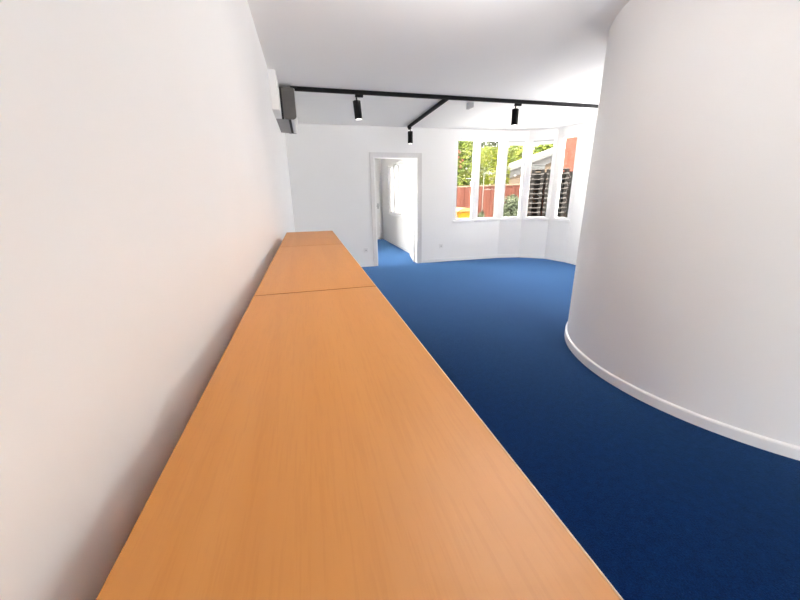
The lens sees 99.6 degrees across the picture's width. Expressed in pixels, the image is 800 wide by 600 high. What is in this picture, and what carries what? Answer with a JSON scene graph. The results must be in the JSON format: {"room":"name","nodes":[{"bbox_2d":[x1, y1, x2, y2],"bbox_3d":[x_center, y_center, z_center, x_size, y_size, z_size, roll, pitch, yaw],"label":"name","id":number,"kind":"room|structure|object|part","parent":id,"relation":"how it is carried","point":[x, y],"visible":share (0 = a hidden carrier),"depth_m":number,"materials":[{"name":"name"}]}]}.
{"room":"open-plan office","nodes":[
{"label":"open-plan office","id":0,"kind":"room"},
{"bbox_2d":[0,0,294,599],"bbox_3d":[-0.812,-0.460,1.813,0.120,2.552,9.470,-5,18,-14],"label":"wall","id":1,"kind":"structure","parent":0,"point":[146,199],"depth_m":0.42,"materials":[{"name":"paint"}]},
{"bbox_2d":[268,69,281,118],"bbox_3d":[-1.307,-2.143,3.547,0.068,0.352,0.440,-5,18,-14],"label":"trim","id":2,"kind":"structure","parent":1,"relation":"attached to","point":[273,82],"depth_m":3.37,"materials":[{"name":"paint"}]},
{"bbox_2d":[276,87,297,133],"bbox_3d":[-1.409,-2.334,4.223,0.232,0.320,0.950,-5,18,-14],"label":"air conditioner","id":3,"kind":"object","parent":1,"relation":"attached to","point":[288,123],"visible":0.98,"depth_m":3.82,"materials":[{"name":"grey plastic"}]},
{"bbox_3d":[-1.330,-2.344,4.242,0.067,0.316,0.925,-5,18,-14],"label":"panel","id":4,"kind":"part","parent":3,"relation":"part of","materials":[{"name":"white plastic"}]},
{"bbox_2d":[375,159,382,238],"bbox_3d":[-1.373,-3.169,10.564,1.625,2.552,0.120,-5,18,-14],"label":"wall","id":5,"kind":"structure","parent":0,"point":[377,161],"depth_m":10.59,"materials":[{"name":"paint"}]},
{"bbox_2d":[375,172,380,238],"bbox_3d":[-0.999,-2.899,10.541,0.760,2.022,0.161,-3,17,-8],"label":"door","id":6,"kind":"structure","parent":5,"relation":"in","point":[376,173],"depth_m":10.54,"materials":[{"name":"wood"}]},
{"bbox_2d":[285,123,505,263],"bbox_3d":[0.025,-1.974,6.645,4.351,2.552,0.120,-5,18,-14],"label":"wall","id":7,"kind":"structure","parent":0,"point":[329,165],"depth_m":6.38,"materials":[{"name":"paint"}]},
{"bbox_2d":[359,263,373,266],"bbox_3d":[-1.227,-0.650,6.629,1.444,0.070,0.012,-5,18,-14],"label":"baseboard","id":8,"kind":"structure","parent":7,"relation":"attached to","point":[361,264],"depth_m":6.76,"materials":[{"name":"white paint"}]},
{"bbox_2d":[369,152,421,265],"bbox_3d":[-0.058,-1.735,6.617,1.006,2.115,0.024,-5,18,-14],"label":"trim","id":9,"kind":"structure","parent":7,"relation":"attached to","point":[372,155],"depth_m":6.52,"materials":[{"name":"grey paint"}]},
{"bbox_2d":[453,139,476,221],"bbox_3d":[1.305,-2.387,6.832,0.480,1.580,0.082,-5,18,-14],"label":"window","id":10,"kind":"structure","parent":7,"relation":"attached to","point":[473,140],"depth_m":6.84,"materials":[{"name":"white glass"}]},
{"bbox_3d":[1.325,-1.644,7.032,0.480,0.041,0.022,-5,18,-14],"label":"sill","id":11,"kind":"part","parent":10,"relation":"part of","materials":[{"name":"white paint"}]},
{"bbox_2d":[475,139,501,221],"bbox_3d":[1.812,-2.434,6.959,0.550,1.580,0.082,-5,18,-14],"label":"window","id":12,"kind":"structure","parent":7,"relation":"in","point":[492,140],"depth_m":6.97,"materials":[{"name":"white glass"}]},
{"bbox_3d":[1.832,-1.691,7.159,0.550,0.041,0.022,-5,18,-14],"label":"sill","id":13,"kind":"part","parent":12,"relation":"part of","materials":[{"name":"white paint"}]},
{"bbox_2d":[421,254,575,264],"bbox_3d":[4.004,0.168,3.726,2.423,0.070,9.640,-11,20,-30],"label":"baseboard","id":14,"kind":"structure","parent":7,"relation":"attached to","point":[502,255],"depth_m":7.28,"materials":[{"name":"white paint"}]},
{"bbox_2d":[381,159,414,249],"bbox_3d":[0.012,-2.655,8.836,0.120,2.552,4.320,-5,18,-14],"label":"wall","id":15,"kind":"structure","parent":0,"point":[395,229],"depth_m":9.17,"materials":[{"name":"paint"}]},
{"bbox_2d":[388,161,402,217],"bbox_3d":[-0.104,-2.941,9.084,0.112,1.345,1.560,-5,18,-14],"label":"window","id":16,"kind":"structure","parent":15,"relation":"in","point":[395,170],"depth_m":9.15,"materials":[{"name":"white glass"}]},
{"bbox_2d":[383,237,409,252],"bbox_3d":[-0.019,-1.446,9.132,0.012,0.070,4.200,-5,18,-14],"label":"baseboard","id":17,"kind":"structure","parent":15,"relation":"attached to","point":[384,238],"depth_m":9.30,"materials":[{"name":"white paint"}]},
{"bbox_2d":[409,160,414,261],"bbox_3d":[0.285,-1.881,7.248,0.101,1.992,0.800,-2,17,-4],"label":"door","id":18,"kind":"structure","parent":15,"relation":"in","point":[412,164],"depth_m":7.05,"materials":[{"name":"wood"}]},
{"bbox_2d":[247,0,629,130],"bbox_3d":[1.196,-2.628,4.049,5.475,0.200,13.790,-5,18,-14],"label":"ceiling","id":19,"kind":"structure","parent":0,"point":[537,50],"depth_m":3.04,"materials":[{"name":"paint"}]},
{"bbox_2d":[407,100,447,127],"bbox_3d":[0.381,-2.847,5.209,0.040,0.044,1.942,-5,18,-13],"label":"track","id":20,"kind":"object","parent":19,"relation":"attached to","point":[441,102],"visible":0.79,"depth_m":5.02,"materials":[{"name":"black metal"}]},
{"bbox_2d":[408,127,412,143],"bbox_3d":[0.180,-2.950,6.072,0.090,0.268,0.125,-5,18,-14],"label":"track spotlight","id":21,"kind":"object","parent":20,"relation":"hanging from","point":[410,133],"visible":1,"depth_m":6.03,"materials":[{"name":"black metal"}]},
{"bbox_2d":[290,86,598,107],"bbox_3d":[1.059,-2.607,4.402,4.762,0.044,0.040,-5,18,-14],"label":"track","id":22,"kind":"object","parent":19,"relation":"attached to","point":[296,88],"visible":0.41,"depth_m":4.24,"materials":[{"name":"black metal"}]},
{"bbox_2d":[353,94,362,119],"bbox_3d":[-0.499,-2.312,4.056,0.124,0.270,0.090,-5,18,-14],"label":"track spotlight","id":23,"kind":"object","parent":22,"relation":"hanging from","point":[356,103],"visible":1,"depth_m":4.03,"materials":[{"name":"black metal"}]},
{"bbox_2d":[511,103,521,125],"bbox_3d":[1.572,-2.508,4.575,0.125,0.268,0.090,-5,18,-14],"label":"track spotlight","id":24,"kind":"object","parent":22,"relation":"hanging from","point":[515,112],"visible":1,"depth_m":4.54,"materials":[{"name":"black metal"}]},
{"bbox_2d":[466,102,473,109],"bbox_3d":[0.962,-2.665,4.649,0.080,0.078,0.070,-5,18,-14],"label":"ceiling sensor","id":25,"kind":"object","parent":19,"relation":"attached to","point":[469,105],"visible":1,"depth_m":4.62,"materials":[{"name":"grey plastic"}]},
{"bbox_2d":[497,123,582,258],"bbox_3d":[2.832,-2.124,6.982,1.514,2.552,0.396,8,19,26],"label":"wall","id":26,"kind":"structure","parent":0,"point":[529,237],"depth_m":7.03,"materials":[{"name":"paint"}]},
{"bbox_2d":[500,140,526,220],"bbox_3d":[2.364,-2.472,7.052,0.478,1.580,0.082,-2,17,-4],"label":"window","id":27,"kind":"structure","parent":26,"relation":"in","point":[509,142],"depth_m":7.00,"materials":[{"name":"white plastic"}]},
{"bbox_3d":[2.377,-1.729,7.252,0.478,0.041,0.022,-2,17,-4],"label":"sill","id":28,"kind":"part","parent":27,"relation":"part of","materials":[{"name":"white paint"}]},
{"bbox_3d":[2.353,-3.152,6.837,0.346,0.057,0.030,-2,17,-4],"label":"sash rail","id":29,"kind":"part","parent":27,"relation":"part of","materials":[{"name":"white wood"}]},
{"bbox_2d":[523,138,555,219],"bbox_3d":[2.869,-2.450,6.955,0.505,1.580,0.082,7,19,23],"label":"window","id":30,"kind":"structure","parent":26,"relation":"in","point":[546,140],"depth_m":6.89,"materials":[{"name":"white plastic"}]},
{"bbox_3d":[2.869,-1.707,7.157,0.505,0.041,0.022,7,19,23],"label":"sill","id":31,"kind":"part","parent":30,"relation":"part of","materials":[{"name":"white paint"}]},
{"bbox_3d":[2.857,-3.130,6.740,0.373,0.057,0.030,7,19,23],"label":"sash rail","id":32,"kind":"part","parent":30,"relation":"part of","materials":[{"name":"white wood"}]},
{"bbox_2d":[551,134,579,221],"bbox_3d":[3.247,-2.352,6.621,0.082,1.580,0.421,-10,20,-28],"label":"window","id":33,"kind":"structure","parent":26,"relation":"in","point":[564,219],"depth_m":6.66,"materials":[{"name":"white plastic"}]},
{"bbox_3d":[3.233,-1.613,6.835,0.022,0.041,0.421,-10,20,-28],"label":"sill","id":34,"kind":"part","parent":33,"relation":"part of","materials":[{"name":"white paint"}]},
{"bbox_2d":[362,239,799,599],"bbox_3d":[1.238,-0.038,4.854,5.475,0.120,13.790,-5,18,-14],"label":"floor","id":35,"kind":"structure","parent":0,"point":[666,506],"depth_m":1.86,"materials":[{"name":"blue carpet"}]},
{"bbox_2d":[279,231,342,246],"bbox_3d":[-0.670,0.019,2.778,0.427,1.060,0.932,-5,18,-14],"label":"base cabinet","id":36,"kind":"object","parent":35,"relation":"on","point":[312,237],"visible":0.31,"depth_m":2.50,"materials":[{"name":"brown wood"}]},
{"bbox_2d":[254,244,375,295],"bbox_3d":[-0.402,0.312,1.820,0.427,1.060,1.134,-5,18,-14],"label":"base cabinet","id":37,"kind":"object","parent":35,"relation":"on","point":[293,269],"visible":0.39,"depth_m":1.42,"materials":[{"name":"brown wood"}]},
{"bbox_2d":[96,286,623,599],"bbox_3d":[-0.110,0.632,0.774,0.427,1.060,1.124,-5,18,-14],"label":"base cabinet","id":38,"kind":"object","parent":35,"relation":"on","point":[326,453],"visible":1,"depth_m":0.36,"materials":[{"name":"brown wood"}]},
{"bbox_2d":[566,120,595,260],"bbox_3d":[4.492,-0.802,2.642,0.120,2.552,8.455,-5,18,-14],"label":"wall","id":39,"kind":"structure","parent":0,"point":[588,131],"depth_m":6.34,"materials":[{"name":"paint"}]},
{"bbox_2d":[567,0,799,446],"bbox_3d":[2.859,-0.718,2.452,2.690,2.552,2.690,-5,18,-14],"label":"wall","id":40,"kind":"structure","parent":0,"point":[686,289],"depth_m":1.89,"materials":[{"name":"paint"}]},
{"bbox_2d":[564,322,799,460],"bbox_3d":[2.878,0.467,2.820,2.722,0.072,2.722,-5,18,-14],"label":"baseboard","id":41,"kind":"structure","parent":40,"relation":"attached to","point":[759,441],"depth_m":2.07,"materials":[{"name":"white paint"}]},
{"label":"outside","id":42,"kind":"structure","parent":0,"visible":0},
{"bbox_3d":[4.672,-4.653,19.907,70.000,0.100,53.000,-5,18,-14],"label":"yard","id":43,"kind":"structure","parent":42,"visible":0},
{"bbox_2d":[456,207,469,217],"bbox_3d":[1.645,-1.927,9.201,0.538,1.135,0.720,-5,18,-14],"label":"wheelie bin","id":44,"kind":"object","parent":43,"relation":"on","point":[460,212],"visible":0.23,"depth_m":8.76,"materials":[{"name":"yellow plastic"}]},
{"bbox_3d":[1.642,-2.420,9.028,0.520,0.090,0.640,-5,18,-14],"label":"lid","id":45,"kind":"part","parent":44,"relation":"part of","materials":[{"name":"yellow plastic"}]},
{"bbox_2d":[457,141,472,185],"bbox_3d":[2.082,-4.638,13.244,1.904,3.982,1.328,-5,18,-14],"label":"bush","id":46,"kind":"object","parent":43,"relation":"on","point":[465,148],"visible":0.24,"depth_m":12.79,"materials":[{"name":"green plant"}]},
{"bbox_2d":[478,210,484,217],"bbox_3d":[2.395,-2.124,9.970,0.256,1.036,0.270,-5,18,-14],"label":"plant","id":47,"kind":"object","parent":43,"relation":"on","point":[481,214],"visible":0.31,"depth_m":9.82,"materials":[{"name":"green plant"}]},
{"bbox_2d":[471,141,498,184],"bbox_3d":[4.965,-7.099,19.567,2.153,4.774,1.827,-5,18,-14],"label":"tree","id":48,"kind":"object","parent":43,"relation":"on","point":[483,143],"visible":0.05,"depth_m":18.66,"materials":[{"name":"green plant"}]},
{"bbox_2d":[482,173,496,216],"bbox_3d":[3.218,-3.474,12.338,0.510,2.182,0.026,-5,18,-14],"label":"frame","id":49,"kind":"object","parent":43,"relation":"on","point":[483,173],"visible":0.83,"depth_m":12.18,"materials":[{"name":"white paint"}]},
{"bbox_2d":[470,146,510,185],"bbox_3d":[3.792,-4.785,14.642,1.597,3.393,1.514,-5,18,-14],"label":"clipped hedge","id":50,"kind":"object","parent":43,"relation":"on","point":[489,152],"visible":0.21,"depth_m":13.80,"materials":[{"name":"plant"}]},
{"bbox_2d":[456,184,544,217],"bbox_3d":[3.390,-3.485,12.925,5.128,1.850,0.160,-5,18,-14],"label":"fence","id":51,"kind":"object","parent":43,"relation":"on","point":[463,199],"visible":0.17,"depth_m":12.70,"materials":[{"name":"red-brown painted wood"}]},
{"bbox_3d":[3.337,-4.274,12.636,5.030,0.170,0.100,-5,18,-14],"label":"rail","id":52,"kind":"part","parent":51,"relation":"part of","materials":[{"name":"white wood"}]},
{"bbox_2d":[503,194,518,216],"bbox_3d":[3.106,-2.292,9.797,0.735,1.493,0.643,-5,18,-14],"label":"shrub","id":53,"kind":"object","parent":43,"relation":"on","point":[511,205],"visible":0.38,"depth_m":9.54,"materials":[{"name":"green plant"}]},
{"bbox_2d":[485,148,552,184],"bbox_3d":[7.562,-6.267,17.233,6.220,4.480,1.720,-5,18,-14],"label":"outbuilding","id":54,"kind":"structure","parent":43,"relation":"on","point":[545,157],"depth_m":16.08,"materials":[{"name":"beige"}]},
{"bbox_2d":[507,145,537,163],"bbox_3d":[7.204,-7.403,20.542,2.000,4.711,1.961,-5,18,-14],"label":"tree","id":55,"kind":"object","parent":43,"relation":"on","point":[516,152],"visible":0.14,"depth_m":19.59,"materials":[{"name":"green plant"}]},
{"bbox_2d":[533,144,552,152],"bbox_3d":[9.458,-8.379,22.583,2.950,5.299,2.175,-5,18,-14],"label":"tree","id":56,"kind":"object","parent":43,"relation":"on","point":[540,148],"visible":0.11,"depth_m":21.50,"materials":[{"name":"green plant"}]},
{"bbox_2d":[562,136,577,171],"bbox_3d":[8.617,-5.443,13.445,4.400,5.120,2.800,7,19,25],"label":"brick building","id":57,"kind":"structure","parent":43,"relation":"on","point":[570,145],"depth_m":12.95,"materials":[{"name":"orange"}]},
{"bbox_3d":[4.922,-2.391,11.445,2.301,0.590,2.168,-5,18,-14],"label":"platform","id":58,"kind":"object","parent":43,"relation":"on","visible":0},
{"bbox_2d":[527,171,572,217],"bbox_3d":[5.085,-3.569,11.624,1.800,1.550,0.060,6,18,20],"label":"screen panel","id":59,"kind":"object","parent":58,"relation":"on","point":[571,172],"visible":0.22,"depth_m":11.56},
{"bbox_3d":[4.373,-2.764,11.436,0.640,0.145,0.800,6,18,21],"label":"pallet","id":60,"kind":"object","parent":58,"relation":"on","visible":0},
{"bbox_2d":[527,211,539,216],"bbox_3d":[4.372,-2.899,11.382,0.640,0.145,0.800,6,18,21],"label":"pallet","id":61,"kind":"object","parent":60,"relation":"on","point":[531,212],"visible":0.47,"depth_m":11.01,"materials":[{"name":"wood"}]},
{"bbox_2d":[528,207,539,211],"bbox_3d":[4.354,-3.039,11.347,0.640,0.145,0.800,6,18,21],"label":"pallet","id":62,"kind":"object","parent":61,"relation":"on","point":[529,209],"visible":0.34,"depth_m":10.98,"materials":[{"name":"grey wood"}]},
{"bbox_2d":[528,202,540,207],"bbox_3d":[4.368,-3.178,11.304,0.640,0.145,0.800,6,19,21],"label":"pallet","id":63,"kind":"object","parent":62,"relation":"on","point":[532,203],"visible":0.6,"depth_m":10.93,"materials":[{"name":"grey wood"}]},
{"bbox_2d":[528,198,541,202],"bbox_3d":[4.358,-3.321,11.275,0.640,0.145,0.800,6,18,20],"label":"pallet","id":64,"kind":"object","parent":63,"relation":"on","point":[530,199],"visible":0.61,"depth_m":10.86,"materials":[{"name":"grey wood"}]},
{"bbox_2d":[530,193,541,197],"bbox_3d":[4.362,-3.454,11.215,0.640,0.145,0.800,6,18,21],"label":"pallet","id":65,"kind":"object","parent":64,"relation":"on","point":[540,194],"visible":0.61,"depth_m":10.79,"materials":[{"name":"grey wood"}]},
{"bbox_2d":[529,189,541,193],"bbox_3d":[4.347,-3.595,11.178,0.640,0.145,0.800,6,19,21],"label":"pallet","id":66,"kind":"object","parent":65,"relation":"on","point":[531,190],"visible":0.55,"depth_m":10.82,"materials":[{"name":"grey wood"}]},
{"bbox_2d":[530,184,542,188],"bbox_3d":[4.349,-3.733,11.136,0.640,0.145,0.800,6,18,20],"label":"pallet","id":67,"kind":"object","parent":66,"relation":"on","point":[532,185],"visible":0.64,"depth_m":10.73,"materials":[{"name":"brown wood"}]},
{"bbox_2d":[530,179,543,183],"bbox_3d":[4.359,-3.874,11.099,0.640,0.145,0.800,6,18,20],"label":"pallet","id":68,"kind":"object","parent":67,"relation":"on","point":[531,180],"visible":0.6,"depth_m":10.71,"materials":[{"name":"wood"}]},
{"bbox_2d":[531,174,543,178],"bbox_3d":[4.335,-4.009,11.046,0.640,0.145,0.800,6,18,20],"label":"pallet","id":69,"kind":"object","parent":68,"relation":"on","point":[532,175],"visible":0.48,"depth_m":10.64,"materials":[{"name":"wood"}]},
{"bbox_2d":[531,169,544,173],"bbox_3d":[4.352,-4.149,11.008,0.640,0.145,0.800,6,18,20],"label":"pallet","id":70,"kind":"object","parent":69,"relation":"on","point":[533,171],"visible":0.51,"depth_m":10.62,"materials":[{"name":"brown wood"}]},
{"bbox_2d":[531,164,545,168],"bbox_3d":[4.347,-4.249,10.841,0.580,0.145,0.420,6,18,20],"label":"plastic crate","id":71,"kind":"object","parent":70,"relation":"on","point":[537,166],"visible":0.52,"depth_m":10.63,"materials":[{"name":"white plastic"}]},
{"bbox_3d":[5.037,-2.697,11.186,0.640,0.145,0.800,6,19,21],"label":"pallet","id":72,"kind":"object","parent":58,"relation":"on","visible":0},
{"bbox_2d":[542,211,563,216],"bbox_3d":[5.027,-2.837,11.148,0.640,0.145,0.800,6,18,21],"label":"pallet","id":73,"kind":"object","parent":72,"relation":"on","point":[561,214],"visible":0.54,"depth_m":10.85,"materials":[{"name":"wood"}]},
{"bbox_2d":[542,207,564,211],"bbox_3d":[5.020,-2.977,11.110,0.640,0.145,0.800,6,18,20],"label":"pallet","id":74,"kind":"object","parent":73,"relation":"on","point":[561,209],"visible":0.51,"depth_m":10.84,"materials":[{"name":"grey wood"}]},
{"bbox_2d":[543,202,564,207],"bbox_3d":[5.021,-3.111,11.054,0.640,0.145,0.800,6,18,21],"label":"pallet","id":75,"kind":"object","parent":74,"relation":"on","point":[562,205],"visible":0.65,"depth_m":10.79,"materials":[{"name":"grey wood"}]},
{"bbox_2d":[543,198,566,202],"bbox_3d":[5.028,-3.251,11.014,0.640,0.145,0.800,6,18,20],"label":"pallet","id":76,"kind":"object","parent":75,"relation":"on","point":[563,200],"visible":0.63,"depth_m":10.68,"materials":[{"name":"grey wood"}]},
{"bbox_2d":[544,193,566,197],"bbox_3d":[5.026,-3.393,10.982,0.640,0.145,0.800,6,18,20],"label":"pallet","id":77,"kind":"object","parent":76,"relation":"on","point":[564,195],"visible":0.65,"depth_m":10.70,"materials":[{"name":"grey wood"}]},
{"bbox_2d":[544,188,566,192],"bbox_3d":[5.019,-3.531,10.940,0.640,0.145,0.800,6,18,21],"label":"pallet","id":78,"kind":"object","parent":77,"relation":"on","point":[564,190],"visible":0.64,"depth_m":10.56,"materials":[{"name":"grey wood"}]},
{"bbox_2d":[545,183,567,188],"bbox_3d":[5.023,-3.668,10.892,0.640,0.145,0.800,6,18,20],"label":"pallet","id":79,"kind":"object","parent":78,"relation":"on","point":[565,185],"visible":0.7,"depth_m":10.54,"materials":[{"name":"wood"}]},
{"bbox_2d":[545,178,568,183],"bbox_3d":[5.011,-3.806,10.848,0.640,0.145,0.800,6,18,20],"label":"pallet","id":80,"kind":"object","parent":79,"relation":"on","point":[565,180],"visible":0.66,"depth_m":10.57,"materials":[{"name":"brown wood"}]},
{"bbox_2d":[546,173,569,178],"bbox_3d":[5.017,-3.942,10.796,0.640,0.145,0.800,6,18,20],"label":"pallet","id":81,"kind":"object","parent":80,"relation":"on","point":[566,175],"visible":0.62,"depth_m":10.52,"materials":[{"name":"brown wood"}]},
{"bbox_2d":[546,168,569,174],"bbox_3d":[5.014,-4.084,10.765,0.640,0.145,0.800,6,18,20],"label":"pallet","id":82,"kind":"object","parent":81,"relation":"on","point":[567,170],"visible":0.59,"depth_m":10.48,"materials":[{"name":"brown wood"}]}
]}

